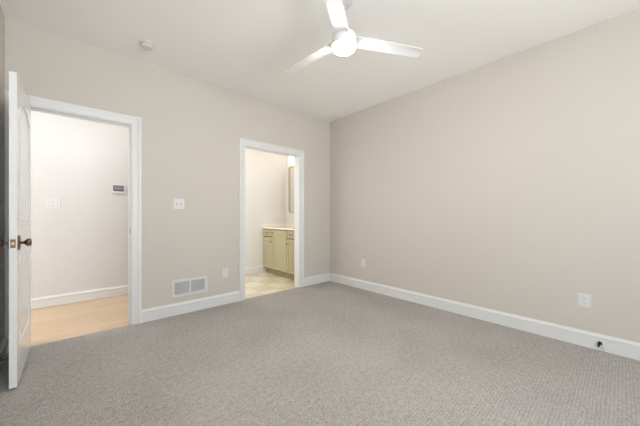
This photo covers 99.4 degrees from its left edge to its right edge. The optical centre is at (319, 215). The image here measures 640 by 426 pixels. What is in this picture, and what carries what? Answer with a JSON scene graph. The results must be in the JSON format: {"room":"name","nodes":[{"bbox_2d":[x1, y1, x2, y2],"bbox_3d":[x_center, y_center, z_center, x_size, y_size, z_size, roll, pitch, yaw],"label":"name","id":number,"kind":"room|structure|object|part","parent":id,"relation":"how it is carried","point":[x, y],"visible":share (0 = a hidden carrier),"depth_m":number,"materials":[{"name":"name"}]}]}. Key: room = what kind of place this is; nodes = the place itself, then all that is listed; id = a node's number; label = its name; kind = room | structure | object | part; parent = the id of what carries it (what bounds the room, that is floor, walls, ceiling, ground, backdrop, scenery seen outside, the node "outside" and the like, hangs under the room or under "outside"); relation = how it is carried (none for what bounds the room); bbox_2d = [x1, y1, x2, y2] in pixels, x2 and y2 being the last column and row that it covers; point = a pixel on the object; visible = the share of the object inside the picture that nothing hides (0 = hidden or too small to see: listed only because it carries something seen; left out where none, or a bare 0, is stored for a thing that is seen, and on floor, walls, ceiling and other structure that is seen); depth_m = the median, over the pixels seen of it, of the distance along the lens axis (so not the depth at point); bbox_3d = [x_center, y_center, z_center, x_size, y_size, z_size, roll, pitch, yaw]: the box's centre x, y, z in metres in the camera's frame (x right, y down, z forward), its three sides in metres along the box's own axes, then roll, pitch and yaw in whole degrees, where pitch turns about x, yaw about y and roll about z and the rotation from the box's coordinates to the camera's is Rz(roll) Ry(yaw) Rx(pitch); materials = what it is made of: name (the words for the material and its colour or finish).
{"room":"empty bedroom","nodes":[
{"label":"empty bedroom","id":0,"kind":"room"},
{"bbox_2d":[0,5,4,343],"bbox_3d":[-0.843,-0.243,0.200,0.120,2.743,5.320,0,0,-42],"label":"wall","id":1,"kind":"structure","parent":0,"point":[2,17],"depth_m":2.14,"materials":[{"name":"beige paint"}]},
{"bbox_2d":[0,337,7,366],"bbox_3d":[-0.830,1.061,0.292,0.021,0.134,5.200,0,0,-42],"label":"baseboard","id":2,"kind":"structure","parent":1,"relation":"attached to","point":[3,346],"depth_m":2.10,"materials":[{"name":"white paint"}]},
{"bbox_2d":[31,110,285,297],"bbox_3d":[-2.770,-0.243,3.954,5.440,2.743,0.120,0,0,-42],"label":"wall","id":3,"kind":"structure","parent":0,"point":[83,244],"depth_m":3.60,"materials":[{"name":"paint"}]},
{"bbox_2d":[45,199,59,208],"bbox_3d":[-3.320,-0.139,3.372,0.130,0.116,0.008,0,0,-42],"label":"light switch","id":4,"kind":"object","parent":3,"relation":"attached to","point":[49,203],"visible":1,"depth_m":3.37,"materials":[{"name":"white plastic"}]},
{"bbox_2d":[31,284,128,309],"bbox_3d":[-3.463,1.061,3.236,3.450,0.134,0.021,0,0,-42],"label":"baseboard","id":5,"kind":"structure","parent":3,"relation":"attached to","point":[73,297],"depth_m":3.52,"materials":[{"name":"white paint"}]},
{"bbox_2d":[112,185,124,193],"bbox_3d":[-2.827,-0.365,3.805,0.144,0.120,0.024,0,0,-42],"label":"thermostat","id":6,"kind":"object","parent":3,"relation":"attached to","point":[120,189],"visible":1,"depth_m":3.80,"materials":[{"name":"white plastic"}]},
{"bbox_2d":[245,265,262,274],"bbox_3d":[-1.621,1.061,4.918,1.338,0.134,0.021,0,0,-42],"label":"baseboard","id":7,"kind":"structure","parent":3,"relation":"attached to","point":[257,269],"depth_m":5.23,"materials":[{"name":"white paint"}]},
{"bbox_2d":[5,18,329,309],"bbox_3d":[-1.861,-0.243,2.942,5.440,2.743,0.120,0,0,-42],"label":"wall","id":8,"kind":"structure","parent":0,"point":[192,128],"depth_m":3.14,"materials":[{"name":"beige paint"}]},
{"bbox_2d":[0,71,31,388],"bbox_3d":[-2.225,0.095,2.023,0.158,2.038,0.759,0,0,-42],"label":"door","id":9,"kind":"structure","parent":8,"relation":"in","point":[19,243],"depth_m":1.81,"materials":[{"name":"white paint"}]},
{"bbox_3d":[-2.057,0.183,1.760,0.056,0.054,0.054,0,0,-42],"label":"knob","id":10,"kind":"part","parent":9,"relation":"part of","materials":[{"name":"brown metal"}]},
{"bbox_3d":[-1.978,0.183,1.748,0.023,0.056,0.002,0,0,-42],"label":"latch plate","id":11,"kind":"part","parent":9,"relation":"part of","materials":[{"name":"brown metal"}]},
{"bbox_3d":[-1.981,0.183,1.828,0.056,0.054,0.054,0,0,-42],"label":"knob","id":12,"kind":"part","parent":9,"relation":"part of","materials":[{"name":"brown metal"}]},
{"bbox_2d":[5,90,141,352],"bbox_3d":[-2.266,0.056,2.578,0.940,2.145,0.164,0,0,-42],"label":"trim","id":13,"kind":"structure","parent":8,"relation":"attached to","point":[38,104],"depth_m":2.79,"materials":[{"name":"white paint"}]},
{"bbox_2d":[173,199,183,208],"bbox_3d":[-1.602,-0.127,3.082,0.116,0.116,0.017,0,0,-42],"label":"light switch","id":14,"kind":"object","parent":8,"relation":"attached to","point":[177,203],"visible":1,"depth_m":3.08,"materials":[{"name":"white plastic"}]},
{"bbox_2d":[171,276,206,297],"bbox_3d":[-1.515,0.831,3.165,0.392,0.194,0.010,0,0,-42],"label":"air vent","id":15,"kind":"object","parent":8,"relation":"in","point":[189,286],"visible":1,"depth_m":3.15,"materials":[{"name":"white plastic"}]},
{"bbox_3d":[-1.581,0.832,3.106,0.159,0.136,0.007,0,0,-42],"label":"louvre panel","id":16,"kind":"part","parent":15,"relation":"part of","materials":[{"name":"grey metal"}]},
{"bbox_3d":[-1.449,0.832,3.224,0.159,0.136,0.007,0,0,-42],"label":"louvre panel","id":17,"kind":"part","parent":15,"relation":"part of","materials":[{"name":"grey metal"}]},
{"bbox_2d":[142,291,239,322],"bbox_3d":[-1.465,1.061,3.203,1.087,0.134,0.021,0,0,-42],"label":"baseboard","id":18,"kind":"structure","parent":8,"relation":"attached to","point":[155,313],"depth_m":3.14,"materials":[{"name":"white paint"}]},
{"bbox_2d":[223,268,227,277],"bbox_3d":[-1.200,0.736,3.450,0.072,0.116,0.009,0,0,-42],"label":"power outlet","id":19,"kind":"object","parent":8,"relation":"attached to","point":[225,271],"visible":1,"depth_m":3.45,"materials":[{"name":"white plastic"}]},
{"bbox_2d":[239,138,303,300],"bbox_3d":[-0.705,0.056,3.981,1.084,2.145,0.164,0,0,-42],"label":"trim","id":20,"kind":"structure","parent":8,"relation":"attached to","point":[298,155],"depth_m":4.14,"materials":[{"name":"white paint"}]},
{"bbox_2d":[304,273,329,286],"bbox_3d":[-0.037,1.061,4.486,0.584,0.134,0.021,0,0,-42],"label":"baseboard","id":21,"kind":"structure","parent":8,"relation":"attached to","point":[321,278],"depth_m":4.46,"materials":[{"name":"white paint"}]},
{"bbox_2d":[0,272,639,425],"bbox_3d":[-0.506,1.158,1.510,5.540,0.060,6.780,0,0,-42],"label":"floor","id":22,"kind":"structure","parent":0,"point":[329,353],"depth_m":1.98,"materials":[{"name":"carpet"}]},
{"bbox_2d":[264,229,293,279],"bbox_3d":[-0.521,0.696,5.083,0.584,0.872,1.244,0,0,-42],"label":"vanity cabinet","id":23,"kind":"object","parent":22,"relation":"on","point":[278,244],"visible":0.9,"depth_m":4.94,"materials":[{"name":"beige wood"}]},
{"bbox_3d":[-1.004,0.338,5.242,0.020,0.128,0.309,0,0,-42],"label":"drawer","id":24,"kind":"part","parent":23,"relation":"part of","materials":[{"name":"yellow paint"}]},
{"bbox_3d":[-1.004,0.717,5.242,0.020,0.593,0.309,0,0,-42],"label":"cabinet door","id":25,"kind":"part","parent":23,"relation":"part of","materials":[{"name":"yellow paint"}]},
{"bbox_2d":[262,223,293,230],"bbox_3d":[-0.520,0.212,5.085,0.579,0.095,1.244,0,0,-42],"label":"countertop","id":26,"kind":"structure","parent":23,"relation":"on","point":[280,226],"depth_m":5.44,"materials":[{"name":"white stone"}]},
{"bbox_3d":[-0.743,0.643,4.952,0.020,0.739,0.443,0,0,-42],"label":"cabinet door","id":27,"kind":"part","parent":23,"relation":"part of","materials":[{"name":"beige paint"}]},
{"bbox_3d":[-0.469,0.338,4.647,0.020,0.128,0.345,0,0,-42],"label":"drawer","id":28,"kind":"part","parent":23,"relation":"part of","materials":[{"name":"beige paint"}]},
{"bbox_3d":[-0.469,0.717,4.647,0.020,0.593,0.345,0,0,-42],"label":"cabinet door","id":29,"kind":"part","parent":23,"relation":"part of","materials":[{"name":"beige paint"}]},
{"bbox_2d":[0,0,639,121],"bbox_3d":[0.546,-1.665,1.509,3.896,0.100,5.470,0,0,-42],"label":"ceiling","id":30,"kind":"structure","parent":0,"point":[247,47],"depth_m":2.40,"materials":[{"name":"paint"}]},
{"bbox_2d":[139,40,154,50],"bbox_3d":[-1.630,-1.595,2.558,0.125,0.040,0.125,0,0,-42],"label":"smoke detector","id":31,"kind":"object","parent":30,"relation":"attached to","point":[145,44],"visible":1,"depth_m":2.53,"materials":[{"name":"white plastic"}]},
{"bbox_2d":[286,0,422,72],"bbox_3d":[0.103,-1.421,2.155,1.183,0.389,1.062,0,0,-42],"label":"ceiling fan","id":32,"kind":"object","parent":30,"relation":"hanging from","point":[344,42],"visible":1,"depth_m":2.05,"materials":[{"name":"white paint"}]},
{"bbox_3d":[-0.091,-1.322,2.307,0.576,0.021,0.103,0,0,45],"label":"blade","id":33,"kind":"part","parent":32,"relation":"part of","materials":[{"name":"white plastic"}]},
{"bbox_3d":[0.085,-1.322,1.673,0.103,0.021,0.576,0,0,15],"label":"blade","id":34,"kind":"part","parent":32,"relation":"part of","materials":[{"name":"white plastic"}]},
{"bbox_3d":[0.546,-1.322,2.142,0.576,0.021,0.103,0,0,-15],"label":"blade","id":35,"kind":"part","parent":32,"relation":"part of","materials":[{"name":"white plastic"}]},
{"bbox_2d":[286,8,639,342],"bbox_3d":[1.508,-0.243,3.308,0.140,2.743,6.800,0,0,-42],"label":"wall","id":36,"kind":"structure","parent":0,"point":[510,184],"depth_m":2.73,"materials":[{"name":"beige paint"}]},
{"bbox_2d":[288,166,293,212],"bbox_3d":[-0.343,-0.524,5.301,0.027,0.958,0.906,0,0,-42],"label":"wall mirror","id":37,"kind":"object","parent":36,"relation":"attached to","point":[291,168],"visible":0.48,"depth_m":5.58,"materials":[{"name":"beige mirror"}]},
{"bbox_2d":[290,167,293,211],"bbox_3d":[-0.338,-0.524,5.306,0.010,0.918,0.866,0,0,-42],"label":"mirror glass","id":38,"kind":"object","parent":37,"relation":"attached to","point":[291,168],"depth_m":5.56,"materials":[{"name":"white mirror"}]},
{"bbox_2d":[289,156,293,163],"bbox_3d":[-0.384,-1.137,5.264,0.138,0.190,0.660,0,0,-42],"label":"vanity light","id":39,"kind":"object","parent":36,"relation":"attached to","point":[291,159],"visible":0.26,"depth_m":5.42,"materials":[{"name":"silver metal"}]},
{"bbox_2d":[361,259,364,266],"bbox_3d":[0.661,0.730,4.139,0.009,0.116,0.072,0,0,-42],"label":"power outlet","id":40,"kind":"object","parent":36,"relation":"attached to","point":[362,260],"visible":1,"depth_m":4.13,"materials":[{"name":"white plastic"}]},
{"bbox_2d":[330,273,639,360],"bbox_3d":[1.903,1.061,2.748,0.021,0.134,5.200,0,0,-42],"label":"baseboard","id":41,"kind":"structure","parent":36,"relation":"attached to","point":[613,345],"depth_m":2.71,"materials":[{"name":"white paint"}]},
{"bbox_2d":[578,293,591,307],"bbox_3d":[2.280,0.734,2.337,0.009,0.116,0.084,0,0,-42],"label":"power outlet","id":42,"kind":"object","parent":36,"relation":"attached to","point":[584,300],"visible":1,"depth_m":2.33,"materials":[{"name":"white plastic"}]}
]}

